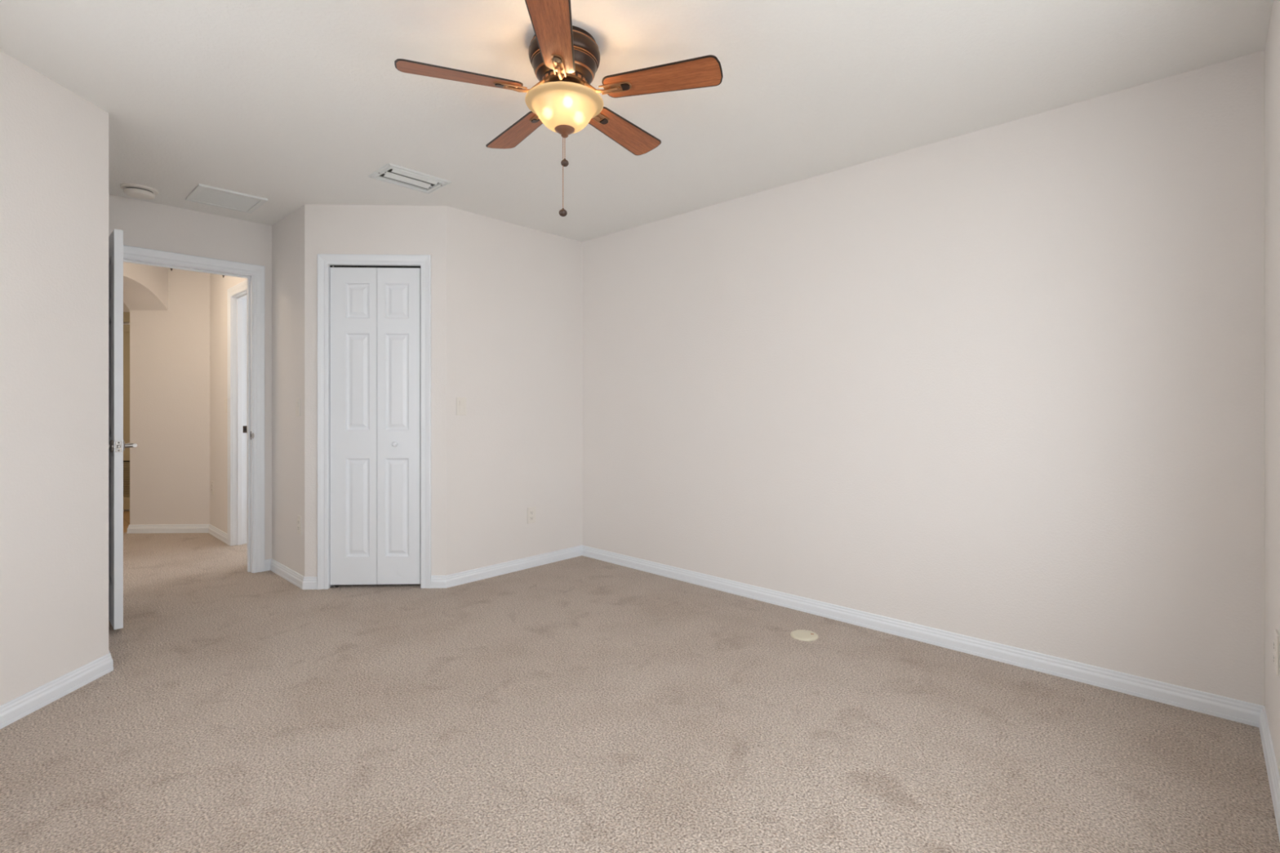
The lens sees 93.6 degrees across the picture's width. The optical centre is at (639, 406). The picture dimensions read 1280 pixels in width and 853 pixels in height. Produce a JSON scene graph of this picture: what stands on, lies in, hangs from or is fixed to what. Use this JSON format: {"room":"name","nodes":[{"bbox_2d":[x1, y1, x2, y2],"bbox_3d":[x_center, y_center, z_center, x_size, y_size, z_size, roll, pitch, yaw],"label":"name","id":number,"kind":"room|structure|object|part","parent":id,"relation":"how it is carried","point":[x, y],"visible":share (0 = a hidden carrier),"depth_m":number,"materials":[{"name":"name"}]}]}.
{"room":"empty bedroom","nodes":[
{"label":"empty bedroom","id":0,"kind":"room"},
{"bbox_2d":[0,50,108,705],"bbox_3d":[-2.360,-0.066,2.104,0.110,2.440,1.044,0,0,-2],"label":"wall","id":1,"kind":"structure","parent":0,"point":[54,141],"depth_m":2.35,"materials":[{"name":"paint"}]},
{"bbox_2d":[0,653,113,728],"bbox_3d":[-2.298,1.116,2.132,0.015,0.077,1.005,0,0,-2],"label":"baseboard","id":2,"kind":"structure","parent":1,"relation":"attached to","point":[28,703],"depth_m":2.36,"materials":[{"name":"white paint"}]},
{"bbox_2d":[123,302,129,511],"bbox_3d":[-5.711,-0.066,6.718,2.223,2.440,0.110,0,0,-2],"label":"wall","id":3,"kind":"structure","parent":0,"point":[126,308],"depth_m":6.66,"materials":[{"name":"paint"}]},
{"bbox_2d":[123,311,129,509],"bbox_3d":[-5.352,0.044,6.658,0.950,2.180,0.036,0,0,-2],"label":"door","id":4,"kind":"structure","parent":3,"relation":"in","point":[126,314],"depth_m":6.64,"materials":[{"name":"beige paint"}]},
{"bbox_2d":[123,262,168,310],"bbox_3d":[-4.479,-1.085,4.981,0.340,0.402,1.046,0,0,-2],"label":"wall","id":5,"kind":"structure","parent":0,"point":[145,287],"depth_m":5.36,"materials":[{"name":"paint"}]},
{"bbox_2d":[129,267,209,524],"bbox_3d":[-4.289,-0.066,5.566,0.760,2.440,0.110,0,0,-2],"label":"wall","id":6,"kind":"structure","parent":0,"point":[170,348],"depth_m":5.51,"materials":[{"name":"paint"}]},
{"bbox_2d":[126,524,208,533],"bbox_3d":[-4.317,1.116,5.503,0.730,0.077,0.015,0,0,-2],"label":"baseboard","id":7,"kind":"structure","parent":6,"relation":"attached to","point":[161,528],"depth_m":5.50,"materials":[{"name":"white paint"}]},
{"bbox_2d":[108,194,271,559],"bbox_3d":[-2.995,-0.066,3.940,0.110,2.440,1.220,0,0,43],"label":"wall","id":8,"kind":"structure","parent":0,"point":[144,224],"depth_m":4.00,"materials":[{"name":"paint"}]},
{"bbox_2d":[108,229,137,629],"bbox_3d":[-2.936,0.115,3.328,0.787,2.036,0.155,0,0,43],"label":"door","id":9,"kind":"structure","parent":8,"relation":"in","point":[117,446],"depth_m":3.07,"materials":[{"name":"white paint"}]},
{"bbox_3d":[-2.765,0.203,3.102,0.147,0.065,0.057,0,0,43],"label":"lever handle","id":10,"kind":"part","parent":9,"relation":"part of","materials":[{"name":"silver metal"}]},
{"bbox_3d":[-2.655,0.203,3.062,0.011,0.056,0.025,0,0,43],"label":"latch plate","id":11,"kind":"part","parent":9,"relation":"part of","materials":[{"name":"silver metal"}]},
{"bbox_3d":[-2.700,0.203,3.171,0.147,0.065,0.063,0,0,43],"label":"lever handle","id":12,"kind":"part","parent":9,"relation":"part of","materials":[{"name":"silver metal"}]},
{"bbox_2d":[123,244,265,573],"bbox_3d":[-2.992,0.084,3.930,0.129,2.142,0.914,0,0,43],"label":"door frame","id":13,"kind":"structure","parent":8,"relation":"attached to","point":[258,272],"depth_m":4.19,"materials":[{"name":"white paint"}]},
{"bbox_3d":[-2.702,0.200,4.186,0.046,0.058,0.014,0,0,43],"label":"strike plate","id":14,"kind":"part","parent":13,"relation":"part of","materials":[{"name":"silver metal"}]},
{"bbox_2d":[265,558,271,571],"bbox_3d":[-2.626,1.116,4.244,0.015,0.077,0.050,0,0,43],"label":"baseboard","id":15,"kind":"structure","parent":8,"relation":"attached to","point":[268,562],"depth_m":4.24,"materials":[{"name":"white paint"}]},
{"bbox_2d":[209,204,304,576],"bbox_3d":[-3.019,-0.066,4.724,2.547,2.440,0.114,0,0,43],"label":"wall","id":16,"kind":"structure","parent":0,"point":[287,233],"depth_m":4.12,"materials":[{"name":"paint"}]},
{"bbox_2d":[211,480,213,493],"bbox_3d":[-3.873,0.730,5.442,0.072,0.117,0.009,0,0,43],"label":"wall outlet","id":17,"kind":"object","parent":16,"relation":"attached to","point":[212,482],"visible":1,"depth_m":5.43,"materials":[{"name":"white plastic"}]},
{"bbox_2d":[208,524,227,544],"bbox_3d":[-3.704,1.116,5.281,0.694,0.077,0.015,0,0,43],"label":"baseboard","id":18,"kind":"structure","parent":16,"relation":"attached to","point":[217,533],"depth_m":5.27,"materials":[{"name":"white paint"}]},
{"bbox_2d":[224,399,227,412],"bbox_3d":[-3.531,-0.011,5.123,0.072,0.117,0.010,0,0,43],"label":"light switch","id":19,"kind":"object","parent":16,"relation":"attached to","point":[225,400],"visible":1,"depth_m":5.11,"materials":[{"name":"white plastic"}]},
{"bbox_2d":[227,280,246,546],"bbox_3d":[-3.070,0.085,4.765,0.938,2.140,0.134,0,0,43],"label":"door frame","id":20,"kind":"structure","parent":16,"relation":"attached to","point":[239,300],"depth_m":5.02,"materials":[{"name":"white paint"}]},
{"bbox_3d":[-3.328,0.190,5.065,0.002,0.058,0.030,0,0,43],"label":"strike plate","id":21,"kind":"part","parent":20,"relation":"part of","materials":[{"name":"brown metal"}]},
{"bbox_2d":[270,559,304,589],"bbox_3d":[-2.373,1.116,4.033,0.672,0.077,0.015,0,0,43],"label":"baseboard","id":22,"kind":"structure","parent":16,"relation":"attached to","point":[296,579],"depth_m":4.00,"materials":[{"name":"white paint"}]},
{"bbox_2d":[297,515,302,534],"bbox_3d":[-2.194,0.759,3.870,0.072,0.117,0.009,0,0,43],"label":"wall outlet","id":23,"kind":"object","parent":16,"relation":"attached to","point":[299,517],"visible":1,"depth_m":3.86,"materials":[{"name":"white plastic"}]},
{"bbox_2d":[304,204,445,576],"bbox_3d":[-1.686,-0.066,3.884,0.887,2.440,0.110,0,0,-2],"label":"wall","id":24,"kind":"structure","parent":0,"point":[349,229],"depth_m":3.83,"materials":[{"name":"paint"}]},
{"bbox_2d":[302,576,317,589],"bbox_3d":[-2.087,1.116,3.807,0.091,0.077,0.015,0,0,-2],"label":"baseboard","id":25,"kind":"structure","parent":24,"relation":"attached to","point":[309,582],"depth_m":3.80,"materials":[{"name":"white paint"}]},
{"bbox_2d":[317,253,431,589],"bbox_3d":[-1.689,0.094,3.874,0.708,2.121,0.130,0,0,-2],"label":"door frame","id":26,"kind":"structure","parent":24,"relation":"attached to","point":[324,260],"depth_m":3.82,"materials":[{"name":"white paint"}]},
{"bbox_2d":[329,265,420,587],"bbox_3d":[-1.688,0.127,3.833,0.578,2.056,0.070,0,0,-2],"label":"door","id":27,"kind":"structure","parent":24,"relation":"in","point":[375,311],"depth_m":3.83,"materials":[{"name":"white paint"}]},
{"bbox_3d":[-1.557,0.237,3.821,0.033,0.033,0.036,0,0,-2],"label":"knob","id":28,"kind":"part","parent":27,"relation":"part of","materials":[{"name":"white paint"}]},
{"bbox_2d":[431,575,446,588],"bbox_3d":[-1.283,1.116,3.835,0.098,0.077,0.015,0,0,-2],"label":"baseboard","id":29,"kind":"structure","parent":24,"relation":"attached to","point":[437,581],"depth_m":3.83,"materials":[{"name":"white paint"}]},
{"bbox_2d":[445,205,582,575],"bbox_3d":[-0.850,-0.066,4.344,0.110,2.440,1.265,0,0,43],"label":"wall","id":30,"kind":"structure","parent":0,"point":[513,292],"depth_m":4.21,"materials":[{"name":"paint"}]},
{"bbox_2d":[456,397,466,415],"bbox_3d":[-1.163,-0.004,3.919,0.010,0.117,0.072,0,0,43],"label":"light switch","id":31,"kind":"object","parent":30,"relation":"attached to","point":[460,402],"visible":1,"depth_m":3.92,"materials":[{"name":"white plastic"}]},
{"bbox_2d":[445,545,582,587],"bbox_3d":[-0.843,1.116,4.258,0.015,0.077,1.161,0,0,43],"label":"baseboard","id":32,"kind":"structure","parent":30,"relation":"attached to","point":[474,575],"depth_m":4.19,"materials":[{"name":"white paint"}]},
{"bbox_2d":[527,506,535,524],"bbox_3d":[-0.781,0.779,4.330,0.009,0.117,0.072,0,0,43],"label":"wall outlet","id":33,"kind":"object","parent":30,"relation":"attached to","point":[531,510],"visible":1,"depth_m":4.33,"materials":[{"name":"white plastic"}]},
{"bbox_2d":[0,0,1273,241],"bbox_3d":[-2.920,-1.335,3.703,9.878,0.100,5.028,0,0,43],"label":"ceiling","id":34,"kind":"structure","parent":0,"point":[292,104],"depth_m":2.37,"materials":[{"name":"paint"}]},
{"bbox_2d":[120,183,158,199],"bbox_3d":[-2.950,-1.260,3.544,0.176,0.050,0.176,0,0,43],"label":"smoke detector","id":35,"kind":"object","parent":34,"relation":"attached to","point":[133,190],"visible":1,"depth_m":3.50,"materials":[{"name":"white plastic"}]},
{"bbox_2d":[185,183,267,213],"bbox_3d":[-2.554,-1.280,3.714,0.367,0.011,0.350,0,0,43],"label":"access panel","id":36,"kind":"object","parent":34,"relation":"in","point":[202,193],"visible":1,"depth_m":3.69,"materials":[{"name":"white paint"}]},
{"bbox_2d":[368,163,450,194],"bbox_3d":[-1.294,-1.329,3.385,0.258,0.109,0.357,0,0,43],"label":"ceiling vent","id":37,"kind":"object","parent":34,"relation":"in","point":[405,177],"visible":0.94,"depth_m":3.38,"materials":[{"name":"white metal"}]},
{"bbox_2d":[394,0,723,217],"bbox_3d":[-0.267,-0.981,2.162,1.070,0.609,1.068,0,0,43],"label":"ceiling fan","id":38,"kind":"object","parent":34,"relation":"hanging from","point":[564,57],"visible":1,"depth_m":2.05,"materials":[{"name":"brown wood"}]},
{"bbox_3d":[-0.601,-1.107,2.013,0.409,0.006,0.135,0,12,-20],"label":"fan blade","id":39,"kind":"part","parent":38,"relation":"part of","materials":[{"name":"brown wood"}]},
{"bbox_3d":[-0.483,-1.107,2.413,0.135,0.006,0.409,-16,10,-37],"label":"fan blade","id":40,"kind":"part","parent":38,"relation":"part of","materials":[{"name":"brown wood"}]},
{"bbox_3d":[-0.257,-1.107,1.777,0.135,0.006,0.409,12,0,-2],"label":"fan blade","id":41,"kind":"part","parent":38,"relation":"part of","materials":[{"name":"brown wood"}]},
{"bbox_3d":[-0.273,-0.830,2.134,0.003,0.259,0.002,0,0,43],"label":"pull chain","id":42,"kind":"part","parent":38,"relation":"part of","materials":[{"name":"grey metal"}]},
{"bbox_3d":[-0.273,-0.690,2.134,0.030,0.029,0.030,0,0,43],"label":"pull knob","id":43,"kind":"part","parent":38,"relation":"part of","materials":[{"name":"brown wood"}]},
{"bbox_3d":[-0.267,-1.030,2.132,0.276,0.102,0.276,0,0,43],"label":"lamp shade","id":44,"kind":"part","parent":38,"relation":"part of","materials":[{"name":"beige glass"}]},
{"bbox_3d":[-0.268,-0.869,2.139,0.028,0.027,0.028,0,0,43],"label":"pull knob","id":45,"kind":"part","parent":38,"relation":"part of","materials":[{"name":"brown wood"}]},
{"bbox_3d":[-0.067,-1.107,2.424,0.135,0.006,0.409,-15,-8,33],"label":"fan blade","id":46,"kind":"part","parent":38,"relation":"part of","materials":[{"name":"brown wood"}]},
{"bbox_3d":[0.073,-1.107,2.032,0.409,0.006,0.135,0,-13,16],"label":"fan blade","id":47,"kind":"part","parent":38,"relation":"part of","materials":[{"name":"brown wood"}]},
{"bbox_2d":[0,511,1279,852],"bbox_3d":[-2.927,1.204,3.703,9.668,0.100,4.818,0,0,43],"label":"floor","id":48,"kind":"structure","parent":0,"point":[580,704],"depth_m":2.10,"materials":[{"name":"carpet"}]},
{"bbox_2d":[790,629,817,640],"bbox_3d":[0.828,1.149,3.031,0.136,0.011,0.136,0,0,20],"label":"floor outlet","id":49,"kind":"object","parent":48,"relation":"on","point":[799,634],"visible":1,"depth_m":3.01,"materials":[{"name":"beige plastic"}]},
{"bbox_2d":[582,49,1264,706],"bbox_3d":[0.936,-0.066,3.467,3.918,2.440,0.110,0,0,43],"label":"wall","id":50,"kind":"structure","parent":0,"point":[1002,384],"depth_m":2.78,"materials":[{"name":"paint"}]},
{"bbox_2d":[582,545,1263,727],"bbox_3d":[0.894,1.116,3.421,3.698,0.077,0.015,0,0,43],"label":"baseboard","id":51,"kind":"structure","parent":50,"relation":"attached to","point":[1220,706],"depth_m":2.77,"materials":[{"name":"white paint"}]},
{"bbox_2d":[1264,0,1279,776],"bbox_3d":[1.100,-0.066,0.853,0.110,2.440,3.708,0,0,43],"label":"wall","id":52,"kind":"structure","parent":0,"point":[1272,51],"depth_m":1.94,"materials":[{"name":"paint"}]},
{"bbox_2d":[1258,706,1279,841],"bbox_3d":[1.055,1.116,0.895,0.015,0.077,3.488,0,0,43],"label":"baseboard","id":53,"kind":"structure","parent":52,"relation":"attached to","point":[1272,768],"depth_m":1.85,"materials":[{"name":"white paint"}]},
{"bbox_2d":[1273,629,1279,675],"bbox_3d":[1.893,0.730,1.789,0.009,0.117,0.072,0,0,43],"label":"wall outlet","id":54,"kind":"object","parent":52,"relation":"attached to","point":[1276,642],"visible":1,"depth_m":1.76,"materials":[{"name":"white plastic"}]},
{"bbox_2d":[1273,652,1275,664],"bbox_3d":[1.892,0.749,1.791,0.005,0.028,0.033,0,0,43],"label":"socket","id":55,"kind":"object","parent":54,"relation":"attached to","point":[1274,654],"depth_m":1.78,"materials":[{"name":"white plastic"}]},
{"bbox_2d":[1273,639,1275,651],"bbox_3d":[1.892,0.710,1.791,0.005,0.028,0.033,0,0,43],"label":"socket","id":56,"kind":"object","parent":54,"relation":"attached to","point":[1274,641],"depth_m":1.78,"materials":[{"name":"white plastic"}]}
]}

